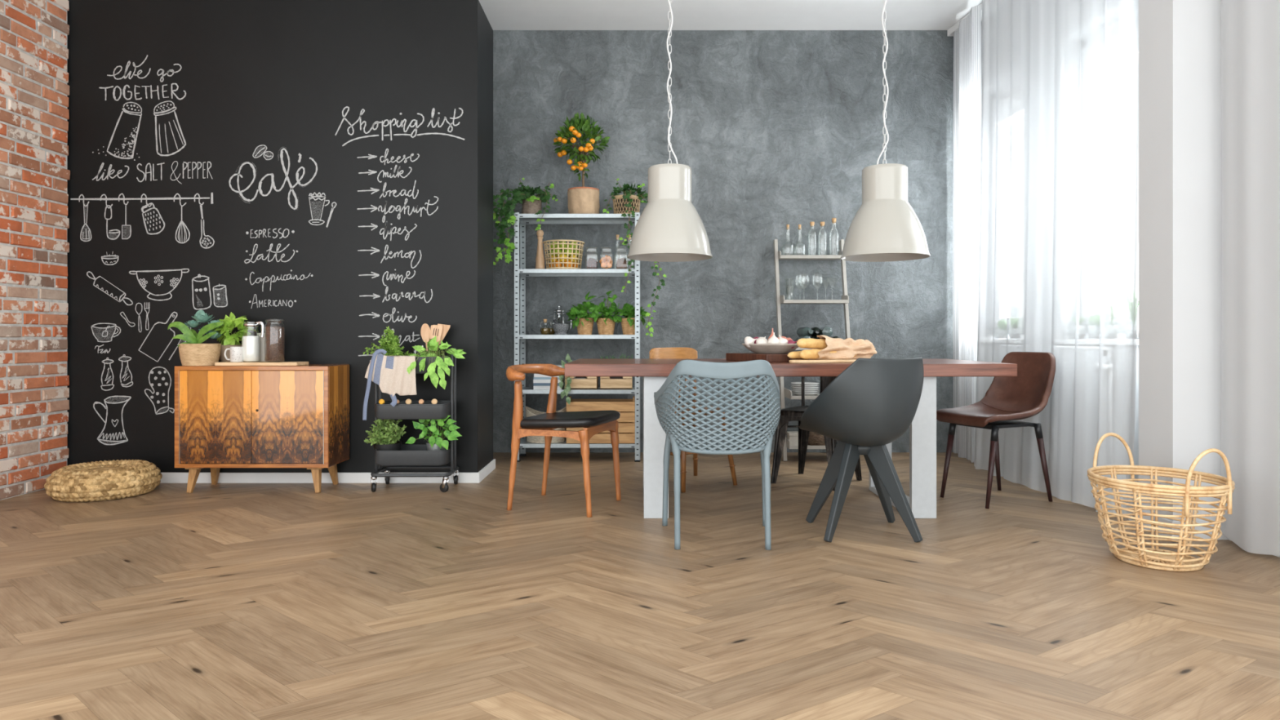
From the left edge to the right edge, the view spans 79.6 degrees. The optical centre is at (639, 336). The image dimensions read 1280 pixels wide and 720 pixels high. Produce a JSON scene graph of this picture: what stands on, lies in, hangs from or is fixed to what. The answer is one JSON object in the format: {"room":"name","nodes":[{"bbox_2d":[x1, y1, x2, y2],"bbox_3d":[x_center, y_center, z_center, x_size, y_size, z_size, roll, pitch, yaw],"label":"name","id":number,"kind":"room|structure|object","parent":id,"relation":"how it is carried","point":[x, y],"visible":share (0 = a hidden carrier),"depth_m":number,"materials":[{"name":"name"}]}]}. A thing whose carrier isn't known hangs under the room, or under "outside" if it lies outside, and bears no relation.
{"room":"dining room","nodes":[
{"label":"dining room","id":0,"kind":"room"},
{"bbox_2d":[0,0,70,500],"bbox_3d":[-3.534,-0.731,3.179,0.173,3.230,2.957,0,0,0],"label":"wall","id":1,"kind":"structure","parent":0,"point":[6,90],"depth_m":4.38,"materials":[{"name":"brick"}]},
{"bbox_2d":[66,0,493,472],"bbox_3d":[-2.322,-0.586,4.909,2.675,2.940,0.502,0,0,0],"label":"wall","id":2,"kind":"structure","parent":0,"point":[323,169],"depth_m":4.66,"materials":[{"name":"paint"}]},
{"bbox_2d":[160,458,495,483],"bbox_3d":[-2.206,0.853,4.910,2.468,0.063,0.525,0,0,0],"label":"baseboard","id":3,"kind":"structure","parent":2,"relation":"attached to","point":[167,477],"depth_m":4.65,"materials":[{"name":"white paint"}]},
{"bbox_2d":[0,452,1279,719],"bbox_3d":[-0.252,0.884,2.712,7.504,0.001,6.995,0,0,0],"label":"floor","id":4,"kind":"structure","parent":0,"point":[553,677],"depth_m":2.53,"materials":[{"name":"brown wood"}]},
{"bbox_2d":[44,459,162,502],"bbox_3d":[-3.010,0.805,4.325,0.544,0.170,0.544,0,0,36],"label":"pouf","id":5,"kind":"object","parent":4,"relation":"on","point":[104,480],"visible":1,"depth_m":4.15,"materials":[{"name":"wicker"}]},
{"bbox_2d":[174,364,349,493],"bbox_3d":[-2.191,0.526,4.487,0.870,0.722,0.315,0,0,0],"label":"sideboard","id":6,"kind":"object","parent":4,"relation":"on","point":[226,416],"visible":1,"depth_m":4.33,"materials":[{"name":"orange wood"}]},
{"bbox_2d":[167,310,223,365],"bbox_3d":[-2.528,0.004,4.425,0.319,0.319,0.212,0,0,0],"label":"potted plant","id":7,"kind":"object","parent":6,"relation":"on","point":[192,352],"visible":0.95,"depth_m":4.37,"materials":[{"name":"plant"}]},
{"bbox_2d":[212,311,256,362],"bbox_3d":[-2.402,0.008,4.526,0.256,0.312,0.224,0,0,0],"label":"potted plant","id":8,"kind":"object","parent":6,"relation":"on","point":[228,340],"visible":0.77,"depth_m":4.49,"materials":[{"name":"green plant"}]},
{"bbox_2d":[214,361,308,365],"bbox_3d":[-2.183,0.154,4.445,0.470,0.019,0.170,0,0,0],"label":"serving board","id":9,"kind":"object","parent":6,"relation":"on","point":[222,363],"visible":0.94,"depth_m":4.36,"materials":[{"name":"brown wood"}]},
{"bbox_2d":[223,346,244,362],"bbox_3d":[-2.325,0.100,4.416,0.102,0.088,0.074,0,0,25],"label":"mug","id":10,"kind":"object","parent":9,"relation":"on","point":[236,353],"visible":1,"depth_m":4.38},
{"bbox_2d":[241,320,264,361],"bbox_3d":[-2.242,0.026,4.436,0.111,0.235,0.097,0,0,35],"label":"milk jug","id":11,"kind":"object","parent":9,"relation":"on","point":[251,345],"visible":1,"depth_m":4.40,"materials":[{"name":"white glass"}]},
{"bbox_2d":[257,333,266,361],"bbox_3d":[-2.209,0.060,4.515,0.076,0.168,0.076,0,0,0],"label":"vase","id":12,"kind":"object","parent":9,"relation":"on","point":[262,340],"visible":0.56,"depth_m":4.49,"materials":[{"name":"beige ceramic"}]},
{"bbox_2d":[265,318,284,361],"bbox_3d":[-2.106,0.019,4.430,0.105,0.248,0.105,0,0,0],"label":"jar","id":13,"kind":"object","parent":9,"relation":"on","point":[274,335],"visible":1,"depth_m":4.39,"materials":[{"name":"clear glass"}]},
{"bbox_2d":[362,347,458,492],"bbox_3d":[-1.320,0.473,4.480,0.481,0.821,0.323,0,0,0],"label":"trolley","id":14,"kind":"object","parent":4,"relation":"on","point":[411,456],"depth_m":4.36,"materials":[{"name":"black metal"}]},
{"bbox_2d":[364,418,406,453],"bbox_3d":[-1.472,0.585,4.463,0.236,0.274,0.194,0,0,-6],"label":"potted oregano","id":15,"kind":"object","parent":14,"relation":"on","point":[386,437],"visible":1,"depth_m":4.42,"materials":[{"name":"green plant"}]},
{"bbox_2d":[373,440,402,453],"bbox_3d":[-1.470,0.669,4.478,0.164,0.107,0.164,0,0,0],"label":"pot","id":16,"kind":"object","parent":15,"relation":"on","point":[380,445],"depth_m":4.42,"materials":[{"name":"black plastic"}]},
{"bbox_2d":[363,326,418,355],"bbox_3d":[-1.436,0.067,4.473,0.331,0.263,0.139,0,0,15],"label":"potted thyme","id":17,"kind":"object","parent":14,"relation":"on","point":[390,344],"visible":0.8,"depth_m":4.45,"materials":[{"name":"green plant"}]},
{"bbox_2d":[374,444,450,465],"bbox_3d":[-1.309,0.689,4.488,0.418,0.087,0.256,0,0,0],"label":"tray","id":18,"kind":"object","parent":14,"relation":"on","point":[409,454],"depth_m":4.36,"materials":[{"name":"metal"}]},
{"bbox_2d":[374,400,450,419],"bbox_3d":[-1.309,0.425,4.488,0.418,0.086,0.256,0,0,0],"label":"tray","id":19,"kind":"object","parent":14,"relation":"on","point":[402,411],"depth_m":4.36,"materials":[{"name":"metal"}]},
{"bbox_2d":[405,415,462,450],"bbox_3d":[-1.180,0.579,4.459,0.331,0.288,0.165,0,0,0],"label":"potted plant","id":20,"kind":"object","parent":14,"relation":"on","point":[433,444],"visible":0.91,"depth_m":4.40,"materials":[{"name":"plant"}]},
{"bbox_2d":[426,441,445,450],"bbox_3d":[-1.185,0.667,4.473,0.117,0.110,0.117,0,0,0],"label":"pot","id":21,"kind":"object","parent":20,"relation":"on","point":[437,446],"depth_m":4.42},
{"bbox_2d":[415,355,453,373],"bbox_3d":[-1.309,0.161,4.488,0.418,0.095,0.256,0,0,0],"label":"tray","id":22,"kind":"object","parent":14,"relation":"on","point":[427,360],"depth_m":4.36,"materials":[{"name":"metal"}]},
{"bbox_2d":[406,336,466,389],"bbox_3d":[-1.178,0.144,4.441,0.352,0.304,0.267,0,0,0],"label":"pothos","id":23,"kind":"object","parent":14,"relation":"on","point":[433,344],"visible":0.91,"depth_m":4.33,"materials":[{"name":"green plant"}]},
{"bbox_3d":[-1.248,0.143,4.553,0.080,0.112,0.080,0,0,0],"label":"pot","id":24,"kind":"object","parent":14,"relation":"on","visible":0},
{"bbox_2d":[420,323,430,351],"bbox_3d":[-1.269,0.056,4.557,0.060,0.273,0.016,0,0,0],"label":"wooden spoon","id":25,"kind":"object","parent":24,"relation":"in","point":[425,330],"visible":0.72,"depth_m":4.55,"materials":[{"name":"brown wood"}]},
{"bbox_2d":[430,324,442,342],"bbox_3d":[-1.208,0.060,4.552,0.079,0.265,0.013,0,0,0],"label":"slotted spatula","id":26,"kind":"object","parent":24,"relation":"in","point":[436,331],"visible":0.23,"depth_m":4.55,"materials":[{"name":"brown wood"}]},
{"bbox_2d":[437,324,450,349],"bbox_3d":[-1.186,0.058,4.569,0.116,0.272,0.014,0,0,5],"label":"wooden spatula","id":27,"kind":"object","parent":24,"relation":"in","point":[446,328],"visible":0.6,"depth_m":4.56,"materials":[{"name":"brown wood"}]},
{"bbox_2d":[506,364,621,517],"bbox_3d":[-0.404,0.516,4.046,0.517,0.738,0.569,0,0,19],"label":"chair","id":28,"kind":"object","parent":4,"relation":"on","point":[593,422],"visible":0.99,"depth_m":3.91,"materials":[{"name":"brown wood"}]},
{"bbox_2d":[514,212,639,462],"bbox_3d":[-0.446,0.002,5.589,0.894,1.765,0.307,0,0,0],"label":"shelf unit","id":29,"kind":"object","parent":4,"relation":"on","point":[523,219],"visible":0.77,"depth_m":5.44,"materials":[{"name":"metal"}]},
{"bbox_2d":[493,177,558,265],"bbox_3d":[-0.827,-0.825,5.513,0.496,0.650,0.336,0,0,0],"label":"ivy","id":30,"kind":"object","parent":29,"relation":"on","point":[531,204],"visible":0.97,"depth_m":5.40,"materials":[{"name":"green plant"}]},
{"bbox_2d":[521,196,542,213],"bbox_3d":[-0.787,-0.940,5.581,0.152,0.135,0.154,0,0,0],"label":"pot","id":31,"kind":"object","parent":30,"relation":"on","point":[531,205],"depth_m":5.52,"materials":[{"name":"grey ceramic"}]},
{"bbox_2d":[535,227,544,269],"bbox_3d":[-0.721,-0.634,5.545,0.068,0.305,0.068,0,0,0],"label":"pepper mill","id":32,"kind":"object","parent":29,"relation":"on","point":[540,260],"visible":0.88,"depth_m":5.52,"materials":[{"name":"brown wood"}]},
{"bbox_2d":[539,319,550,334],"bbox_3d":[-0.682,-0.072,5.530,0.076,0.113,0.076,0,0,0],"label":"flask","id":33,"kind":"object","parent":29,"relation":"on","point":[544,331],"visible":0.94,"depth_m":5.51,"materials":[{"name":"clear glass"}]},
{"bbox_2d":[524,406,566,443],"bbox_3d":[-0.682,0.630,5.570,0.310,0.253,0.274,0,0,0],"label":"rope basket","id":34,"kind":"object","parent":29,"relation":"on","point":[529,411],"visible":0.21,"depth_m":5.49,"materials":[{"name":"wicker"}]},
{"bbox_2d":[533,384,564,389],"bbox_3d":[-0.656,0.360,5.560,0.202,0.026,0.212,0,0,0],"label":"book","id":35,"kind":"object","parent":29,"relation":"on","point":[534,387],"visible":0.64,"depth_m":5.45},
{"bbox_2d":[533,382,564,386],"bbox_3d":[-0.656,0.337,5.557,0.200,0.020,0.212,0,0,0],"label":"book","id":36,"kind":"object","parent":35,"relation":"on","point":[534,384],"visible":0.55,"depth_m":5.45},
{"bbox_2d":[533,377,564,382],"bbox_3d":[-0.654,0.315,5.555,0.204,0.024,0.212,0,0,1],"label":"book","id":37,"kind":"object","parent":36,"relation":"on","point":[563,379],"visible":0.55,"depth_m":5.45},
{"bbox_2d":[533,377,564,379],"bbox_3d":[-0.656,0.294,5.559,0.197,0.017,0.212,0,0,0],"label":"book","id":38,"kind":"object","parent":37,"relation":"on","point":[535,378],"visible":0.57,"depth_m":5.45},
{"bbox_2d":[533,373,559,377],"bbox_3d":[-0.654,0.274,5.557,0.199,0.022,0.212,0,0,-1],"label":"book","id":39,"kind":"object","parent":38,"relation":"on","point":[535,375],"visible":0.36,"depth_m":5.45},
{"bbox_2d":[551,324,569,334],"bbox_3d":[-0.568,-0.055,5.520,0.126,0.078,0.126,0,0,0],"label":"mortar","id":40,"kind":"object","parent":29,"relation":"on","point":[559,329],"visible":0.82,"depth_m":5.47,"materials":[{"name":"grey stone"}]},
{"bbox_2d":[552,305,572,331],"bbox_3d":[-0.572,-0.124,5.660,0.146,0.217,0.097,0,0,0],"label":"press","id":41,"kind":"object","parent":29,"relation":"on","point":[558,306],"visible":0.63,"depth_m":5.64,"materials":[{"name":"silver glass"}]},
{"bbox_2d":[542,240,584,269],"bbox_3d":[-0.553,-0.585,5.575,0.304,0.206,0.304,0,0,0],"label":"fruit basket","id":42,"kind":"object","parent":29,"relation":"on","point":[545,245],"visible":0.73,"depth_m":5.46,"materials":[{"name":"wicker"}]},
{"bbox_2d":[559,253,567,262],"bbox_3d":[-0.553,-0.564,5.497,0.066,0.060,0.066,0,0,-37],"label":"lemon","id":43,"kind":"object","parent":42,"relation":"in","point":[561,255],"visible":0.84,"depth_m":5.48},
{"bbox_2d":[559,241,567,249],"bbox_3d":[-0.553,-0.656,5.497,0.062,0.063,0.064,0,0,0],"label":"lime","id":44,"kind":"object","parent":42,"relation":"in","point":[560,245],"visible":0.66,"depth_m":5.47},
{"bbox_2d":[564,247,571,256],"bbox_3d":[-0.514,-0.610,5.508,0.063,0.064,0.063,0,0,0],"label":"lime","id":45,"kind":"object","parent":42,"relation":"in","point":[565,250],"visible":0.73,"depth_m":5.49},
{"bbox_2d":[568,254,577,262],"bbox_3d":[-0.485,-0.564,5.536,0.066,0.063,0.065,0,0,0],"label":"lemon","id":46,"kind":"object","parent":42,"relation":"in","point":[574,255],"visible":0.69,"depth_m":5.51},
{"bbox_2d":[564,291,597,334],"bbox_3d":[-0.418,-0.171,5.497,0.242,0.311,0.180,0,0,-31],"label":"basil","id":47,"kind":"object","parent":29,"relation":"on","point":[584,326],"visible":1,"depth_m":5.48,"materials":[{"name":"plant"}]},
{"bbox_2d":[576,318,594,334],"bbox_3d":[-0.396,-0.075,5.530,0.134,0.119,0.134,0,0,0],"label":"pot","id":48,"kind":"object","parent":47,"relation":"on","point":[584,326],"depth_m":5.48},
{"bbox_2d":[553,112,609,213],"bbox_3d":[-0.423,-1.248,5.574,0.415,0.749,0.337,0,0,0],"label":"citrus tree","id":49,"kind":"object","parent":29,"relation":"on","point":[581,200],"visible":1,"depth_m":5.51,"materials":[{"name":"green plant"}]},
{"bbox_2d":[564,376,598,389],"bbox_3d":[-0.421,0.321,5.550,0.226,0.105,0.200,0,0,0],"label":"box","id":50,"kind":"object","parent":29,"relation":"on","point":[589,382],"visible":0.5,"depth_m":5.45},
{"bbox_2d":[559,353,585,404],"bbox_3d":[-0.480,0.295,5.501,0.161,0.362,0.280,0,0,44],"label":"pothos","id":51,"kind":"object","parent":50,"relation":"in","point":[566,391],"visible":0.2,"depth_m":5.39,"materials":[{"name":"green plant"}]},
{"bbox_2d":[585,248,598,269],"bbox_3d":[-0.344,-0.566,5.510,0.090,0.168,0.090,0,0,0],"label":"storage jar","id":52,"kind":"object","parent":29,"relation":"on","point":[592,264],"visible":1,"depth_m":5.47,"materials":[{"name":"clear glass"}]},
{"bbox_2d":[566,395,635,443],"bbox_3d":[-0.279,0.596,5.575,0.486,0.320,0.270,0,0,0],"label":"wooden crate","id":53,"kind":"object","parent":29,"relation":"on","point":[626,407],"visible":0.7,"depth_m":5.44,"materials":[{"name":"brown wood"}]},
{"bbox_2d":[599,246,613,269],"bbox_3d":[-0.242,-0.566,5.509,0.096,0.168,0.093,0,0,0],"label":"storage jar","id":54,"kind":"object","parent":29,"relation":"on","point":[606,262],"visible":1,"depth_m":5.49,"materials":[{"name":"clear glass"}]},
{"bbox_2d":[592,289,622,334],"bbox_3d":[-0.234,-0.179,5.513,0.249,0.326,0.183,0,0,-20],"label":"basil","id":55,"kind":"object","parent":29,"relation":"on","point":[606,324],"visible":1,"depth_m":5.48,"materials":[{"name":"plant"}]},
{"bbox_2d":[596,318,615,334],"bbox_3d":[-0.244,-0.075,5.530,0.144,0.119,0.144,0,0,0],"label":"pot","id":56,"kind":"object","parent":55,"relation":"on","point":[605,326],"depth_m":5.48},
{"bbox_2d":[600,376,632,389],"bbox_3d":[-0.169,0.321,5.550,0.226,0.105,0.200,0,0,0],"label":"box","id":57,"kind":"object","parent":29,"relation":"on","point":[606,383],"visible":0.7,"depth_m":5.45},
{"bbox_2d":[600,353,632,378],"bbox_3d":[-0.167,0.238,5.543,0.261,0.245,0.167,0,0,0],"label":"rosemary","id":58,"kind":"object","parent":57,"relation":"in","point":[624,356],"visible":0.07,"depth_m":5.54,"materials":[{"name":"green plant"}]},
{"bbox_2d":[615,247,627,269],"bbox_3d":[-0.131,-0.566,5.510,0.090,0.168,0.090,0,0,0],"label":"storage jar","id":59,"kind":"object","parent":29,"relation":"on","point":[621,264],"visible":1,"depth_m":5.47,"materials":[{"name":"clear glass"}]},
{"bbox_2d":[614,302,647,334],"bbox_3d":[-0.063,-0.128,5.515,0.266,0.224,0.184,0,0,0],"label":"basil","id":60,"kind":"object","parent":29,"relation":"on","point":[628,324],"visible":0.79,"depth_m":5.48,"materials":[{"name":"plant"}]},
{"bbox_2d":[621,318,635,334],"bbox_3d":[-0.069,-0.075,5.530,0.144,0.119,0.144,0,0,0],"label":"pot","id":61,"kind":"object","parent":60,"relation":"on","point":[628,325],"depth_m":5.47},
{"bbox_2d":[602,178,666,337],"bbox_3d":[-0.041,-0.572,5.511,0.459,1.146,0.332,0,0,0],"label":"ivy","id":62,"kind":"object","parent":29,"relation":"on","point":[628,203],"visible":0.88,"depth_m":5.48,"materials":[{"name":"plant"}]},
{"bbox_2d":[612,195,640,213],"bbox_3d":[-0.098,-0.944,5.575,0.204,0.142,0.204,0,0,0],"label":"basket","id":63,"kind":"object","parent":62,"relation":"on","point":[619,202],"depth_m":5.50,"materials":[{"name":"wicker"}]},
{"bbox_2d":[614,198,638,213],"bbox_3d":[-0.098,-0.940,5.575,0.180,0.126,0.180,0,0,0],"label":"pot","id":64,"kind":"object","parent":62,"relation":"on","point":[620,207],"depth_m":5.50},
{"bbox_2d":[648,347,737,492],"bbox_3d":[0.298,0.476,4.644,0.416,0.820,0.419,0,0,-34],"label":"bentwood chair","id":65,"kind":"object","parent":4,"relation":"on","point":[655,353],"visible":0.37,"depth_m":4.73,"materials":[{"name":"orange wood"}]},
{"bbox_2d":[653,360,780,550],"bbox_3d":[0.348,0.489,3.376,0.574,0.792,0.519,0,0,1],"label":"armchair","id":66,"kind":"object","parent":4,"relation":"on","point":[751,439],"visible":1,"depth_m":3.17,"materials":[{"name":"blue plastic"}]},
{"bbox_2d":[564,358,1017,518],"bbox_3d":[0.727,0.507,4.135,2.182,0.754,0.870,0,0,0],"label":"dining table","id":67,"kind":"object","parent":4,"relation":"on","point":[922,500],"visible":0.58,"depth_m":3.74,"materials":[{"name":"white wood"}]},
{"bbox_2d":[725,352,803,362],"bbox_3d":[0.674,0.108,4.100,0.270,0.041,0.380,0,0,-26],"label":"block","id":68,"kind":"object","parent":67,"relation":"on","point":[743,357],"visible":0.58,"depth_m":3.96,"materials":[{"name":"wood"}]},
{"bbox_2d":[742,343,798,353],"bbox_3d":[0.700,0.061,4.085,0.316,0.052,0.316,0,0,0],"label":"bowl","id":69,"kind":"object","parent":68,"relation":"on","point":[755,348],"visible":0.86,"depth_m":3.97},
{"bbox_2d":[744,336,757,347],"bbox_3d":[0.580,0.027,4.031,0.067,0.058,0.059,0,0,0],"label":"garlic bulb","id":70,"kind":"object","parent":69,"relation":"in","point":[748,340],"visible":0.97,"depth_m":4.01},
{"bbox_2d":[755,336,768,343],"bbox_3d":[0.636,0.028,4.003,0.061,0.061,0.060,0,0,25],"label":"garlic bulb","id":71,"kind":"object","parent":69,"relation":"in","point":[761,340],"visible":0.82,"depth_m":3.98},
{"bbox_2d":[767,332,779,343],"bbox_3d":[0.694,0.013,3.985,0.064,0.073,0.063,0,0,0],"label":"garlic bulb","id":72,"kind":"object","parent":69,"relation":"in","point":[773,340],"visible":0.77,"depth_m":3.97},
{"bbox_2d":[778,334,787,343],"bbox_3d":[0.740,0.022,3.994,0.058,0.068,0.059,0,0,0],"label":"garlic bulb","id":73,"kind":"object","parent":69,"relation":"in","point":[782,340],"visible":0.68,"depth_m":3.97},
{"bbox_2d":[787,339,796,348],"bbox_3d":[0.786,0.037,3.987,0.049,0.045,0.052,0,0,0],"label":"onion","id":74,"kind":"object","parent":69,"relation":"in","point":[790,341],"visible":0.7,"depth_m":3.98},
{"bbox_2d":[789,359,856,363],"bbox_3d":[0.985,0.122,3.925,0.540,0.014,0.170,0,0,-26],"label":"board","id":75,"kind":"object","parent":67,"relation":"on","point":[798,361],"visible":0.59,"depth_m":3.81,"materials":[{"name":"brown wood"}]},
{"bbox_2d":[787,351,801,358],"bbox_3d":[0.901,0.091,3.953,0.340,0.041,0.042,0,0,-26],"label":"baguette","id":76,"kind":"object","parent":75,"relation":"on","point":[792,354],"visible":0.24,"depth_m":3.88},
{"bbox_2d":[812,335,876,359],"bbox_3d":[1.051,0.052,3.972,0.415,0.122,0.149,0,0,-24],"label":"paper bag","id":77,"kind":"object","parent":75,"relation":"on","point":[846,348],"visible":0.92,"depth_m":3.92,"materials":[{"name":"paper"}]},
{"bbox_2d":[799,348,856,359],"bbox_3d":[0.961,0.086,3.915,0.360,0.053,0.056,0,0,-26],"label":"baguette","id":78,"kind":"object","parent":77,"relation":"in","point":[806,353],"visible":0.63,"depth_m":3.84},
{"bbox_2d":[796,337,827,349],"bbox_3d":[0.949,0.039,3.937,0.360,0.064,0.057,0,0,-28],"label":"baguette","id":79,"kind":"object","parent":78,"relation":"on","point":[810,343],"visible":0.56,"depth_m":3.87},
{"bbox_2d":[773,239,850,461],"bbox_3d":[1.285,0.074,5.604,0.529,1.630,0.546,0,0,0],"label":"ladder shelf","id":80,"kind":"object","parent":4,"relation":"on","point":[784,392],"visible":0.52,"depth_m":5.69,"materials":[{"name":"beige paint"}]},
{"bbox_2d":[786,431,798,445],"bbox_3d":[1.096,0.726,5.482,0.086,0.092,0.106,0,0,0],"label":"storage box","id":81,"kind":"object","parent":80,"relation":"on","point":[793,436],"visible":0.66,"depth_m":5.43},
{"bbox_2d":[794,336,810,343],"bbox_3d":[1.177,0.030,5.593,0.074,0.074,0.239,0,0,-7],"label":"wine bottle","id":82,"kind":"object","parent":80,"relation":"on","point":[798,337],"visible":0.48,"depth_m":5.52,"materials":[{"name":"green glass"}]},
{"bbox_2d":[796,327,813,336],"bbox_3d":[1.215,-0.035,5.621,0.074,0.074,0.239,0,0,-5],"label":"wine bottle","id":83,"kind":"object","parent":82,"relation":"on","point":[801,331],"visible":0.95,"depth_m":5.58,"materials":[{"name":"green glass"}]},
{"bbox_2d":[791,391,818,395],"bbox_3d":[1.171,0.406,5.455,0.198,0.026,0.198,0,0,0],"label":"plate","id":84,"kind":"object","parent":80,"relation":"on","point":[793,393],"visible":0.62,"depth_m":5.39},
{"bbox_2d":[791,390,818,393],"bbox_3d":[1.171,0.392,5.455,0.198,0.026,0.198,0,0,0],"label":"plate","id":85,"kind":"object","parent":84,"relation":"on","point":[800,392],"visible":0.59,"depth_m":5.38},
{"bbox_2d":[791,387,818,391],"bbox_3d":[1.171,0.379,5.455,0.198,0.026,0.198,0,0,0],"label":"plate","id":86,"kind":"object","parent":85,"relation":"on","point":[793,388],"visible":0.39,"depth_m":5.39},
{"bbox_2d":[791,386,818,389],"bbox_3d":[1.171,0.365,5.455,0.198,0.026,0.198,0,0,0],"label":"plate","id":87,"kind":"object","parent":86,"relation":"on","point":[793,387],"visible":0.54,"depth_m":5.39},
{"bbox_2d":[791,384,818,387],"bbox_3d":[1.171,0.351,5.455,0.198,0.026,0.198,0,0,0],"label":"plate","id":88,"kind":"object","parent":87,"relation":"on","point":[806,386],"visible":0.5,"depth_m":5.38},
{"bbox_2d":[791,382,818,385],"bbox_3d":[1.171,0.338,5.455,0.198,0.026,0.198,0,0,0],"label":"plate","id":89,"kind":"object","parent":88,"relation":"on","point":[793,383],"visible":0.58,"depth_m":5.43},
{"bbox_2d":[807,431,825,445],"bbox_3d":[1.272,0.729,5.512,0.202,0.086,0.200,0,0,45],"label":"wicker bowl","id":90,"kind":"object","parent":80,"relation":"on","point":[815,439],"visible":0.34,"depth_m":5.43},
{"bbox_3d":[1.257,0.031,5.592,0.079,0.074,0.241,0,0,0],"label":"wine bottle","id":91,"kind":"object","parent":80,"relation":"on","visible":0},
{"bbox_2d":[810,327,820,337],"bbox_3d":[1.284,-0.035,5.621,0.074,0.074,0.239,0,0,6],"label":"wine bottle","id":92,"kind":"object","parent":91,"relation":"on","point":[816,331],"visible":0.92,"depth_m":5.57,"materials":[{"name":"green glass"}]},
{"bbox_3d":[1.343,0.031,5.592,0.079,0.074,0.241,0,0,0],"label":"wine bottle","id":93,"kind":"object","parent":80,"relation":"on","visible":0},
{"bbox_2d":[819,326,832,337],"bbox_3d":[1.345,-0.035,5.623,0.076,0.074,0.240,0,0,0],"label":"wine bottle","id":94,"kind":"object","parent":93,"relation":"on","point":[826,331],"visible":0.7,"depth_m":5.50,"materials":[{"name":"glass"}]},
{"bbox_2d":[770,376,862,490],"bbox_3d":[1.083,0.479,4.698,0.420,0.813,0.426,0,0,36],"label":"metal chair","id":95,"kind":"object","parent":4,"relation":"on","point":[795,413],"visible":0.33,"depth_m":4.65,"materials":[{"name":"metal"}]},
{"bbox_2d":[799,356,924,542],"bbox_3d":[0.993,0.487,3.487,0.531,0.799,0.497,0,0,-15],"label":"shell chair","id":96,"kind":"object","parent":4,"relation":"on","point":[872,403],"visible":1,"depth_m":3.31,"materials":[{"name":"grey plastic"}]},
{"bbox_2d":[936,351,1055,508],"bbox_3d":[1.951,0.485,4.197,0.559,0.802,0.412,0,0,-24],"label":"leather chair","id":97,"kind":"object","parent":4,"relation":"on","point":[1008,399],"visible":0.95,"depth_m":4.22,"materials":[{"name":"brown leather"}]},
{"bbox_2d":[1087,432,1235,571],"bbox_3d":[2.045,0.645,3.035,0.482,0.476,0.482,0,0,34],"label":"rattan basket","id":98,"kind":"object","parent":4,"relation":"on","point":[1177,561],"visible":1,"depth_m":2.95,"materials":[{"name":"wicker"}]},
{"bbox_2d":[493,30,953,452],"bbox_3d":[-0.380,-0.731,5.980,6.560,3.230,0.200,0,0,0],"label":"wall","id":99,"kind":"structure","parent":0,"point":[774,130],"depth_m":5.88,"materials":[{"name":"grey paint"}]},
{"bbox_2d":[478,0,982,30],"bbox_3d":[-0.230,-2.421,2.740,6.860,0.150,6.680,0,0,0],"label":"ceiling","id":100,"kind":"structure","parent":0,"point":[501,15],"depth_m":5.60,"materials":[{"name":"paint"}]},
{"bbox_2d":[626,0,712,262],"bbox_3d":[0.160,-1.385,4.130,0.461,1.920,0.461,0,0,-8],"label":"pendant lamp","id":101,"kind":"object","parent":100,"relation":"hanging from","point":[669,228],"visible":1,"depth_m":4.01,"materials":[{"name":"white metal"}]},
{"bbox_2d":[840,0,930,262],"bbox_3d":[1.315,-1.385,4.130,0.461,1.920,0.461,0,0,8],"label":"pendant lamp","id":102,"kind":"object","parent":100,"relation":"hanging from","point":[885,228],"visible":1,"depth_m":4.01,"materials":[{"name":"white metal"}]},
{"bbox_2d":[946,3,982,36],"bbox_3d":[2.519,-2.319,4.745,0.109,0.050,2.273,0,0,-6],"label":"track","id":103,"kind":"object","parent":100,"relation":"attached to","point":[950,32],"visible":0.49,"depth_m":5.76,"materials":[{"name":"white paint"}]},
{"bbox_2d":[952,4,981,462],"bbox_3d":[2.351,-0.711,5.569,0.082,3.165,0.514,0,0,7],"label":"striped curtain","id":104,"kind":"object","parent":103,"relation":"hanging from","point":[966,136],"visible":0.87,"depth_m":5.52,"materials":[{"name":"fabric"}]},
{"bbox_2d":[973,0,1138,520],"bbox_3d":[2.304,-0.707,4.427,0.115,3.173,1.551,0,0,-4],"label":"sheer curtain","id":105,"kind":"object","parent":103,"relation":"hanging from","point":[1059,211],"visible":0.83,"depth_m":4.18,"materials":[{"name":"fabric"}]},
{"bbox_2d":[1221,0,1279,555],"bbox_3d":[2.491,-0.726,2.686,0.051,3.200,1.280,0,0,0],"label":"sheer curtain","id":106,"kind":"object","parent":100,"relation":"hanging from","point":[1251,28],"visible":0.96,"depth_m":3.11,"materials":[{"name":"fabric"}]},
{"bbox_2d":[981,21,1138,482],"bbox_3d":[2.724,-0.731,4.617,0.270,3.230,2.550,0,0,-4],"label":"wall","id":107,"kind":"structure","parent":0,"point":[1136,411],"depth_m":4.06,"materials":[{"name":"paint"}]},
{"bbox_2d":[1136,311,1138,345],"bbox_3d":[2.706,-0.886,4.155,0.230,1.860,1.170,0,0,-4],"label":"window","id":108,"kind":"structure","parent":107,"relation":"in","point":[1137,341],"depth_m":4.21,"materials":[{"name":"white plastic"}]},
{"bbox_2d":[1137,289,1138,338],"bbox_3d":[2.666,-0.124,4.147,0.120,0.272,0.120,0,0,-4],"label":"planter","id":109,"kind":"object","parent":108,"relation":"on","point":[1138,290],"visible":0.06,"depth_m":4.11,"materials":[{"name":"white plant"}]},
{"bbox_2d":[1138,0,1221,520],"bbox_3d":[2.640,-0.731,3.475,0.620,3.230,0.230,0,0,0],"label":"wall pier","id":110,"kind":"object","parent":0,"point":[1180,41],"visible":0.43,"depth_m":3.36,"materials":[{"name":"paint"}]},
{"bbox_2d":[1137,510,1279,557],"bbox_3d":[2.446,0.844,2.770,0.256,0.080,1.640,0,0,0],"label":"baseboard","id":111,"kind":"object","parent":110,"relation":"attached to","point":[1223,536],"visible":0.31,"depth_m":3.35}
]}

